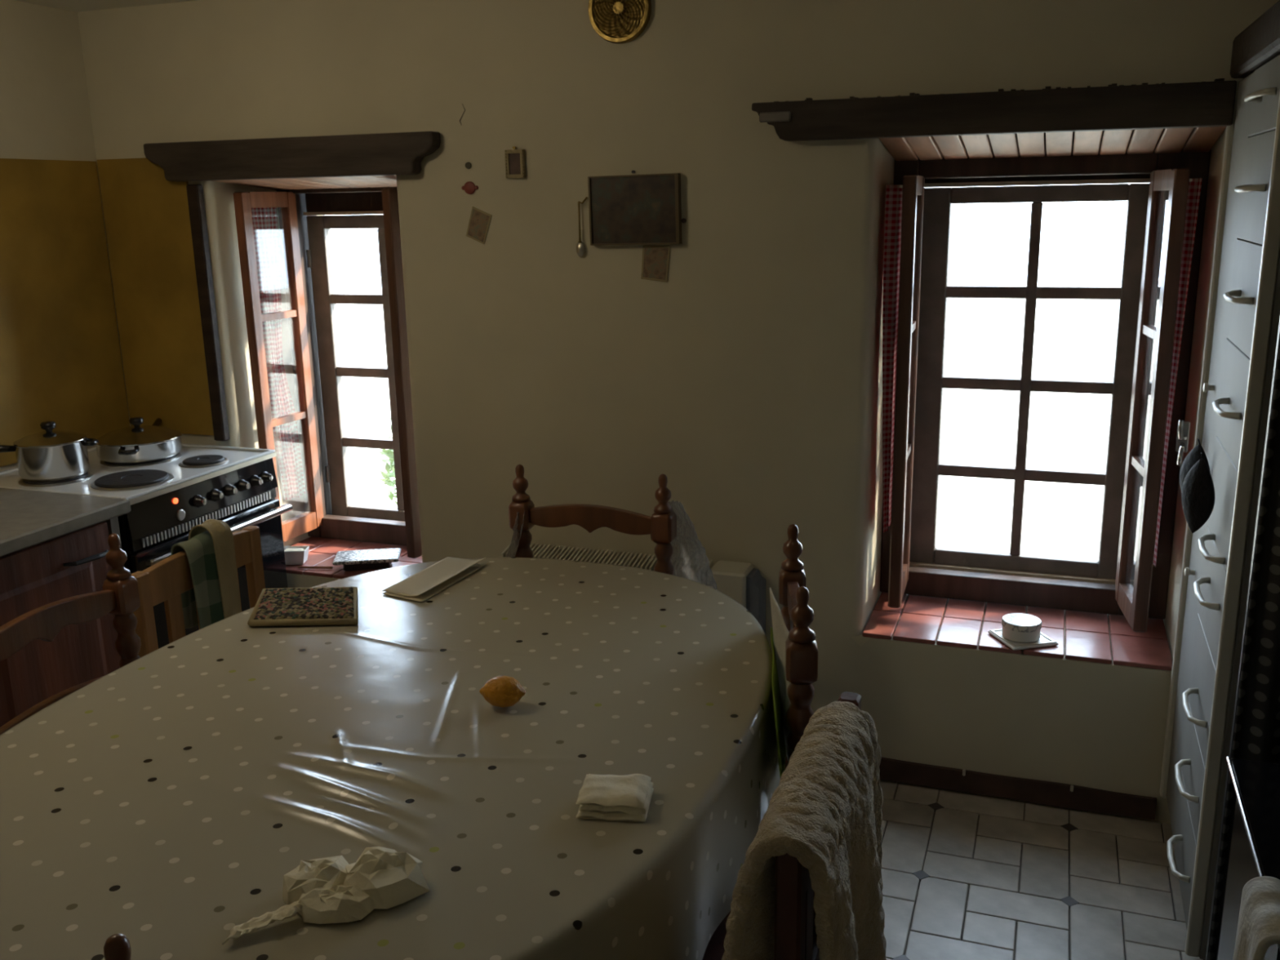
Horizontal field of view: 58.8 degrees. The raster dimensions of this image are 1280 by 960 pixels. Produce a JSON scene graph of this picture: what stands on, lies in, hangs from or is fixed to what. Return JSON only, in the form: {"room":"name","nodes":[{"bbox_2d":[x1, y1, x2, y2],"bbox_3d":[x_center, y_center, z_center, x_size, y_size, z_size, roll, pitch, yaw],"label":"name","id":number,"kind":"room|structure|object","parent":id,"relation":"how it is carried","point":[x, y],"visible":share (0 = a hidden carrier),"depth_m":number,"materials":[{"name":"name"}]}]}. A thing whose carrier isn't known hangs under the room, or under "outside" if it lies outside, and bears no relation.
{"room":"kitchen","nodes":[
{"label":"kitchen","id":0,"kind":"room"},
{"bbox_2d":[0,0,130,471],"bbox_3d":[-2.721,0.136,1.583,0.300,2.320,4.956,4,15,20],"label":"wall","id":1,"kind":"structure","parent":0,"point":[45,113],"depth_m":3.43,"materials":[{"name":"paint"}]},
{"bbox_2d":[0,158,129,466],"bbox_3d":[-2.170,-0.294,2.579,0.008,0.886,2.546,4,15,20],"label":"backsplash","id":2,"kind":"structure","parent":1,"relation":"attached to","point":[60,358],"depth_m":3.52,"materials":[{"name":"yellow paint"}]},
{"bbox_2d":[13,0,199,12],"bbox_3d":[-0.661,-0.899,0.877,4.510,0.150,5.560,4,15,20],"label":"ceiling","id":3,"kind":"structure","parent":0,"point":[77,6],"depth_m":3.40,"materials":[{"name":"beige paint"}]},
{"bbox_2d":[77,0,1279,824],"bbox_3d":[0.208,-0.370,3.405,4.510,2.320,0.606,4,15,20],"label":"wall","id":4,"kind":"structure","parent":0,"point":[749,378],"depth_m":3.11,"materials":[{"name":"paint"}]},
{"bbox_2d":[96,157,213,435],"bbox_3d":[-1.565,-0.585,3.682,0.346,0.882,0.008,4,15,20],"label":"backsplash","id":5,"kind":"structure","parent":4,"relation":"attached to","point":[146,215],"depth_m":3.67,"materials":[{"name":"yellow paint"}]},
{"bbox_2d":[186,184,230,441],"bbox_3d":[-1.372,-0.522,3.613,0.044,0.809,0.030,4,15,20],"label":"trim","id":6,"kind":"structure","parent":4,"relation":"attached to","point":[195,195],"depth_m":3.60,"materials":[{"name":"brown wood"}]},
{"bbox_2d":[143,131,440,182],"bbox_3d":[-1.048,-0.955,3.369,1.018,0.115,0.050,4,15,20],"label":"lintel beam","id":7,"kind":"structure","parent":4,"relation":"attached to","point":[398,153],"depth_m":3.33,"materials":[{"name":"brown wood"}]},
{"bbox_2d":[284,546,309,564],"bbox_3d":[-1.164,0.255,3.825,0.090,0.050,0.060,-1,14,0],"label":"soap dish","id":8,"kind":"object","parent":4,"relation":"on","point":[294,555],"visible":0.73,"depth_m":3.80,"materials":[{"name":"white ceramic"}]},
{"bbox_2d":[209,175,396,190],"bbox_3d":[-0.973,-0.937,3.562,0.661,0.039,0.334,4,15,20],"label":"trim","id":9,"kind":"structure","parent":4,"relation":"attached to","point":[376,181],"depth_m":3.56,"materials":[{"name":"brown wood"}]},
{"bbox_2d":[297,565,333,568],"bbox_3d":[-1.075,0.290,3.761,0.119,0.009,0.009,0,14,6],"label":"pencil","id":10,"kind":"object","parent":4,"relation":"on","point":[299,566],"visible":1,"depth_m":3.76,"materials":[{"name":"brown wood"}]},
{"bbox_2d":[233,186,422,558],"bbox_3d":[-0.919,-0.375,3.821,0.668,1.261,0.418,4,15,20],"label":"window","id":11,"kind":"structure","parent":4,"relation":"in","point":[306,219],"depth_m":3.92,"materials":[{"name":"brown wood"}]},
{"bbox_2d":[251,207,305,500],"bbox_3d":[-1.251,-0.422,3.852,0.036,1.029,0.230,5,15,22],"label":"curtain","id":12,"kind":"object","parent":11,"relation":"attached to","point":[264,220],"visible":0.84,"depth_m":3.86,"materials":[{"name":"white fabric"}]},
{"bbox_2d":[332,547,400,571],"bbox_3d":[-0.903,0.268,3.768,0.210,0.041,0.124,-3,14,-6],"label":"magazine","id":13,"kind":"object","parent":4,"relation":"on","point":[382,558],"visible":0.97,"depth_m":3.73,"materials":[{"name":"white paper"}]},
{"bbox_2d":[465,162,471,168],"bbox_3d":[-0.484,-0.886,3.200,0.019,0.019,0.004,4,15,20],"label":"button","id":14,"kind":"object","parent":4,"relation":"attached to","point":[468,165],"visible":1,"depth_m":3.20,"materials":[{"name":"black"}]},
{"bbox_2d":[461,181,478,194],"bbox_3d":[-0.482,-0.826,3.213,0.054,0.036,0.006,4,15,20],"label":"button","id":15,"kind":"object","parent":4,"relation":"attached to","point":[469,187],"visible":1,"depth_m":3.21,"materials":[{"name":"red plastic"}]},
{"bbox_2d":[466,206,492,244],"bbox_3d":[-0.459,-0.724,3.232,0.085,0.106,0.003,4,15,20],"label":"picture card","id":16,"kind":"object","parent":4,"relation":"attached to","point":[479,220],"visible":1,"depth_m":3.23,"materials":[{"name":"beige paper"}]},
{"bbox_2d":[508,153,520,174],"bbox_3d":[-0.345,-0.876,3.148,0.036,0.056,0.006,4,15,20],"label":"print","id":17,"kind":"object","parent":4,"relation":"attached to","point":[514,159],"depth_m":3.15},
{"bbox_2d":[504,146,525,178],"bbox_3d":[-0.346,-0.879,3.143,0.057,0.085,0.014,4,15,20],"label":"frame","id":18,"kind":"object","parent":4,"relation":"attached to","point":[515,166],"visible":1,"depth_m":3.14,"materials":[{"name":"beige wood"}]},
{"bbox_2d":[576,196,587,257],"bbox_3d":[-0.160,-0.695,3.119,0.037,0.162,0.010,1,14,9],"label":"spoon","id":19,"kind":"object","parent":4,"relation":"hanging from","point":[580,246],"visible":1,"depth_m":3.13,"materials":[{"name":"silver metal"}]},
{"bbox_2d":[576,242,584,257],"bbox_3d":[-0.165,-0.637,3.133,0.026,0.043,0.007,4,15,20],"label":"bowl","id":20,"kind":"object","parent":19,"relation":"on","point":[580,246],"depth_m":3.13,"materials":[{"name":"silver metal"}]},
{"bbox_2d":[501,541,712,585],"bbox_3d":[-0.096,0.460,3.332,0.635,0.515,0.120,4,15,20],"label":"radiator","id":21,"kind":"object","parent":4,"relation":"attached to","point":[696,571],"visible":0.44,"depth_m":3.25,"materials":[{"name":"white metal"}]},
{"bbox_2d":[588,0,651,44],"bbox_3d":[-0.054,-1.222,2.944,0.172,0.172,0.021,4,15,20],"label":"brass plate","id":22,"kind":"object","parent":4,"relation":"attached to","point":[615,21],"visible":1,"depth_m":2.95,"materials":[{"name":"brown metal"}]},
{"bbox_2d":[587,170,686,245],"bbox_3d":[-0.008,-0.731,3.050,0.271,0.195,0.024,4,15,20],"label":"framed picture","id":23,"kind":"object","parent":4,"relation":"attached to","point":[627,209],"visible":1,"depth_m":3.05,"materials":[{"name":"brown"}]},
{"bbox_2d":[640,245,671,282],"bbox_3d":[0.043,-0.586,3.078,0.086,0.098,0.003,4,15,20],"label":"picture card","id":24,"kind":"object","parent":4,"relation":"attached to","point":[655,259],"visible":1,"depth_m":3.08,"materials":[{"name":"beige paper"}]},
{"bbox_2d":[751,78,1236,141],"bbox_3d":[0.798,-0.870,2.689,1.089,0.103,0.064,4,15,20],"label":"lintel beam","id":25,"kind":"structure","parent":4,"relation":"attached to","point":[1113,107],"depth_m":2.65,"materials":[{"name":"brown wood"}]},
{"bbox_2d":[879,756,1156,819],"bbox_3d":[0.390,0.788,3.288,2.020,0.071,0.020,4,15,20],"label":"baseboard","id":26,"kind":"structure","parent":4,"relation":"attached to","point":[1056,794],"depth_m":3.06,"materials":[{"name":"brown"}]},
{"bbox_2d":[987,628,1057,650],"bbox_3d":[1.028,0.423,3.053,0.132,0.010,0.132,-4,14,-12],"label":"coaster","id":27,"kind":"object","parent":4,"relation":"on","point":[1044,640],"visible":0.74,"depth_m":3.01,"materials":[{"name":"white ceramic"}]},
{"bbox_2d":[1001,613,1041,642],"bbox_3d":[1.022,0.396,3.044,0.102,0.047,0.102,4,15,20],"label":"round tin","id":28,"kind":"object","parent":27,"relation":"on","point":[1016,627],"visible":1,"depth_m":3.01,"materials":[{"name":"white metal"}]},
{"bbox_2d":[880,128,1211,632],"bbox_3d":[1.067,-0.264,3.102,0.788,1.316,0.418,4,15,20],"label":"window","id":29,"kind":"structure","parent":4,"relation":"in","point":[1124,580],"depth_m":3.13,"materials":[{"name":"brown wood"}]},
{"bbox_2d":[882,184,902,533],"bbox_3d":[0.695,-0.333,3.132,0.040,0.929,0.242,3,15,18],"label":"curtain","id":30,"kind":"object","parent":29,"relation":"attached to","point":[893,201],"visible":0.95,"depth_m":3.01,"materials":[{"name":"red fabric"}]},
{"bbox_2d":[1153,177,1202,566],"bbox_3d":[1.351,-0.272,2.916,0.030,0.969,0.230,2,14,12],"label":"curtain","id":31,"kind":"object","parent":29,"relation":"attached to","point":[1194,184],"visible":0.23,"depth_m":2.77,"materials":[{"name":"red fabric"}]},
{"bbox_2d":[878,126,1226,160],"bbox_3d":[1.013,-0.843,2.839,0.781,0.059,0.334,4,15,20],"label":"trim","id":32,"kind":"structure","parent":4,"relation":"attached to","point":[1202,139],"depth_m":2.83,"materials":[{"name":"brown wood"}]},
{"bbox_2d":[880,779,1203,959],"bbox_3d":[-0.618,1.338,1.429,4.510,0.061,5.560,4,15,20],"label":"floor","id":33,"kind":"structure","parent":0,"point":[966,876],"depth_m":2.71,"materials":[{"name":"grey tile"}]},
{"bbox_2d":[0,516,124,727],"bbox_3d":[-1.967,0.679,2.370,0.633,0.820,1.855,4,15,20],"label":"base cabinet","id":34,"kind":"object","parent":33,"relation":"on","point":[74,563],"visible":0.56,"depth_m":2.85,"materials":[{"name":"brown wood"}]},
{"bbox_2d":[0,487,131,556],"bbox_3d":[-1.972,0.264,2.259,0.648,0.036,1.882,4,15,20],"label":"countertop","id":35,"kind":"structure","parent":34,"relation":"on","point":[28,518],"depth_m":2.89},
{"bbox_2d":[0,533,141,734],"bbox_3d":[-0.970,0.629,2.221,0.427,0.951,0.440,4,15,20],"label":"dining chair","id":36,"kind":"object","parent":33,"relation":"on","point":[119,597],"visible":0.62,"depth_m":2.29,"materials":[{"name":"brown wood"}]},
{"bbox_2d":[103,933,131,959],"bbox_3d":[-0.592,0.826,1.395,0.440,0.951,0.427,4,15,20],"label":"dining chair","id":37,"kind":"object","parent":33,"relation":"on","point":[117,946],"visible":1,"depth_m":1.04,"materials":[{"name":"brown wood"}]},
{"bbox_2d":[0,443,292,655],"bbox_3d":[-1.519,0.369,3.510,0.665,0.859,0.629,4,15,20],"label":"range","id":38,"kind":"object","parent":33,"relation":"on","point":[171,495],"visible":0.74,"depth_m":3.33,"materials":[{"name":"black metal"}]},
{"bbox_2d":[0,421,98,481],"bbox_3d":[-1.750,-0.086,3.252,0.368,0.156,0.190,-6,15,-19],"label":"saucepan","id":39,"kind":"object","parent":38,"relation":"on","point":[49,455],"visible":1,"depth_m":3.21,"materials":[{"name":"silver metal"}]},
{"bbox_2d":[0,446,272,499],"bbox_3d":[-1.552,-0.028,3.421,0.612,0.017,0.629,4,15,20],"label":"cooktop","id":40,"kind":"object","parent":38,"relation":"in","point":[193,468],"depth_m":3.32,"materials":[{"name":"white metal"}]},
{"bbox_2d":[95,417,182,462],"bbox_3d":[-1.586,-0.146,3.565,0.250,0.118,0.393,-10,17,-33],"label":"pot","id":41,"kind":"object","parent":38,"relation":"on","point":[138,442],"visible":0.95,"depth_m":3.44,"materials":[{"name":"silver metal"}]},
{"bbox_2d":[131,525,265,657],"bbox_3d":[-0.865,0.567,2.732,0.411,0.823,0.416,4,15,20],"label":"chair","id":42,"kind":"object","parent":33,"relation":"on","point":[165,580],"visible":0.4,"depth_m":2.63,"materials":[{"name":"brown wood"}]},
{"bbox_2d":[170,531,224,629],"bbox_3d":[-1.046,0.267,2.729,0.089,0.281,0.140,4,15,20],"label":"dish towel","id":43,"kind":"object","parent":42,"relation":"hanging from","point":[199,550],"visible":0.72,"depth_m":2.70,"materials":[{"name":"green fabric"}]},
{"bbox_2d":[188,519,241,618],"bbox_3d":[-1.032,0.243,2.764,0.101,0.301,0.072,4,15,20],"label":"dish towel","id":44,"kind":"object","parent":43,"relation":"on","point":[221,534],"visible":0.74,"depth_m":2.73,"materials":[{"name":"beige fabric"}]},
{"bbox_2d":[508,464,676,574],"bbox_3d":[-0.181,0.478,2.774,0.440,0.951,0.427,4,15,20],"label":"dining chair","id":45,"kind":"object","parent":33,"relation":"on","point":[523,515],"visible":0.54,"depth_m":2.84,"materials":[{"name":"brown wood"}]},
{"bbox_2d":[706,560,765,634],"bbox_3d":[0.273,0.538,3.202,0.142,0.612,0.110,4,15,20],"label":"box","id":46,"kind":"object","parent":33,"relation":"on","point":[744,583],"visible":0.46,"depth_m":3.10,"materials":[{"name":"beige paint"}]},
{"bbox_2d":[702,691,861,959],"bbox_3d":[0.081,0.780,1.716,0.411,0.860,0.436,4,15,20],"label":"chair","id":47,"kind":"object","parent":33,"relation":"on","point":[795,934],"visible":0.24,"depth_m":1.39,"materials":[{"name":"brown wood"}]},
{"bbox_2d":[721,701,886,959],"bbox_3d":[0.242,0.600,1.569,0.205,0.470,0.433,4,15,20],"label":"towel","id":48,"kind":"object","parent":47,"relation":"hanging from","point":[824,810],"visible":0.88,"depth_m":1.44,"materials":[{"name":"white fabric"}]},
{"bbox_2d":[778,524,817,770],"bbox_3d":[0.119,0.598,2.264,0.427,0.951,0.440,0,14,5],"label":"dining chair","id":49,"kind":"object","parent":33,"relation":"on","point":[801,645],"visible":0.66,"depth_m":1.98,"materials":[{"name":"brown wood"}]},
{"bbox_2d":[770,626,786,777],"bbox_3d":[0.260,0.446,2.116,0.032,0.193,0.443,0,14,6],"label":"cloth","id":50,"kind":"object","parent":49,"relation":"hanging from","point":[781,748],"visible":0.82,"depth_m":2.12,"materials":[{"name":"green"}]},
{"bbox_2d":[769,587,791,759],"bbox_3d":[0.274,0.396,2.142,0.029,0.295,0.323,-1,14,1],"label":"seat cover","id":51,"kind":"object","parent":49,"relation":"hanging from","point":[780,632],"visible":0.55,"depth_m":2.17,"materials":[{"name":"grey fabric"}]},
{"bbox_2d":[1159,0,1279,959],"bbox_3d":[1.454,0.088,2.192,0.673,1.925,0.948,4,15,20],"label":"tall cabinet","id":52,"kind":"object","parent":33,"relation":"on","point":[1243,312],"visible":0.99,"depth_m":2.26,"materials":[{"name":"white paint"}]},
{"bbox_2d":[1175,420,1191,465],"bbox_3d":[1.275,-0.091,2.667,0.027,0.112,0.078,5,15,24],"label":"coat hook","id":53,"kind":"object","parent":52,"relation":"attached to","point":[1184,427],"visible":1,"depth_m":2.69,"materials":[{"name":"silver metal"}]},
{"bbox_2d":[1179,438,1209,489],"bbox_3d":[1.242,-0.010,2.544,0.032,0.179,0.112,0,14,4],"label":"pot holder","id":54,"kind":"object","parent":52,"relation":"attached to","point":[1193,456],"visible":0.41,"depth_m":2.53,"materials":[{"name":"black fabric"}]},
{"bbox_2d":[1181,452,1214,533],"bbox_3d":[1.148,0.028,2.341,0.023,0.179,0.108,-2,14,-3],"label":"pot holder","id":55,"kind":"object","parent":52,"relation":"attached to","point":[1197,491],"visible":1,"depth_m":2.33,"materials":[{"name":"black fabric"}]},
{"bbox_2d":[1205,317,1279,959],"bbox_3d":[1.359,0.321,1.889,0.638,1.622,0.046,4,15,20],"label":"panel","id":56,"kind":"object","parent":33,"relation":"on","point":[1255,729],"visible":0.53,"depth_m":1.98,"materials":[{"name":"black metal"}]},
{"bbox_2d":[1217,756,1279,959],"bbox_3d":[1.079,0.913,1.328,0.679,0.751,0.875,4,15,20],"label":"range","id":57,"kind":"object","parent":33,"relation":"on","point":[1255,849],"visible":0.78,"depth_m":1.65,"materials":[{"name":"black metal"}]},
{"bbox_2d":[1232,875,1279,959],"bbox_3d":[0.752,0.609,1.365,0.078,0.234,0.137,4,15,20],"label":"hand towel","id":58,"kind":"object","parent":57,"relation":"on","point":[1258,929],"visible":1,"depth_m":1.35,"materials":[{"name":"grey fabric"}]},
{"label":"outside","id":59,"kind":"structure","parent":0,"visible":0},
{"bbox_2d":[336,297,1119,559],"bbox_3d":[4.757,-1.292,13.016,28.000,0.100,20.439,4,15,20],"label":"ground","id":60,"kind":"structure","parent":59,"point":[1075,339],"depth_m":9.95,"materials":[{"name":"white"}]},
{"bbox_2d":[377,417,397,505],"bbox_3d":[-1.243,-0.172,6.907,0.725,0.879,0.733,4,15,20],"label":"shrub","id":61,"kind":"object","parent":60,"relation":"on","point":[388,453],"visible":0.02,"depth_m":6.85,"materials":[{"name":"green plant"}]},
{"bbox_3d":[-0.415,0.758,2.106,1.192,0.736,1.659,4,15,20],"label":"dining table","id":62,"kind":"object","parent":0,"visible":0},
{"bbox_2d":[0,557,780,959],"bbox_3d":[-0.414,0.515,2.044,1.315,0.261,1.783,4,15,20],"label":"tablecloth","id":63,"kind":"object","parent":62,"relation":"on","point":[165,802],"visible":0.93,"depth_m":1.77,"materials":[{"name":"beige fabric"}]},
{"bbox_2d":[247,586,358,626],"bbox_3d":[-0.725,0.273,2.483,0.266,0.021,0.213,-1,14,0],"label":"pad","id":64,"kind":"object","parent":63,"relation":"on","point":[324,606],"visible":1,"depth_m":2.45,"materials":[{"name":"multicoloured fabric"}]},
{"bbox_2d":[222,846,429,944],"bbox_3d":[-0.398,0.508,1.443,0.250,0.049,0.128,-5,14,-17],"label":"paper napkin","id":65,"kind":"object","parent":63,"relation":"on","point":[327,890],"visible":1,"depth_m":1.43,"materials":[{"name":"beige paper"}]},
{"bbox_2d":[382,564,484,602],"bbox_3d":[-0.483,0.234,2.659,0.116,0.001,0.276,5,15,22],"label":"paper sheet","id":66,"kind":"object","parent":63,"relation":"on","point":[451,581],"visible":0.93,"depth_m":2.61,"materials":[{"name":"beige paper"}]},
{"bbox_2d":[382,556,486,596],"bbox_3d":[-0.483,0.222,2.667,0.117,0.016,0.276,5,15,24],"label":"paper sheet","id":67,"kind":"object","parent":66,"relation":"on","point":[427,579],"visible":1,"depth_m":2.67,"materials":[{"name":"beige paper"}]},
{"bbox_2d":[479,675,525,707],"bbox_3d":[-0.240,0.369,1.984,0.065,0.055,0.062,-11,17,-35],"label":"lemon","id":68,"kind":"object","parent":63,"relation":"on","point":[503,691],"visible":1,"depth_m":1.97,"materials":[{"name":"yellow food"}]},
{"bbox_2d":[575,773,653,822],"bbox_3d":[-0.036,0.458,1.657,0.103,0.032,0.094,1,14,8],"label":"folded cloth","id":69,"kind":"object","parent":63,"relation":"on","point":[627,797],"visible":1,"depth_m":1.63,"materials":[{"name":"beige fabric"}]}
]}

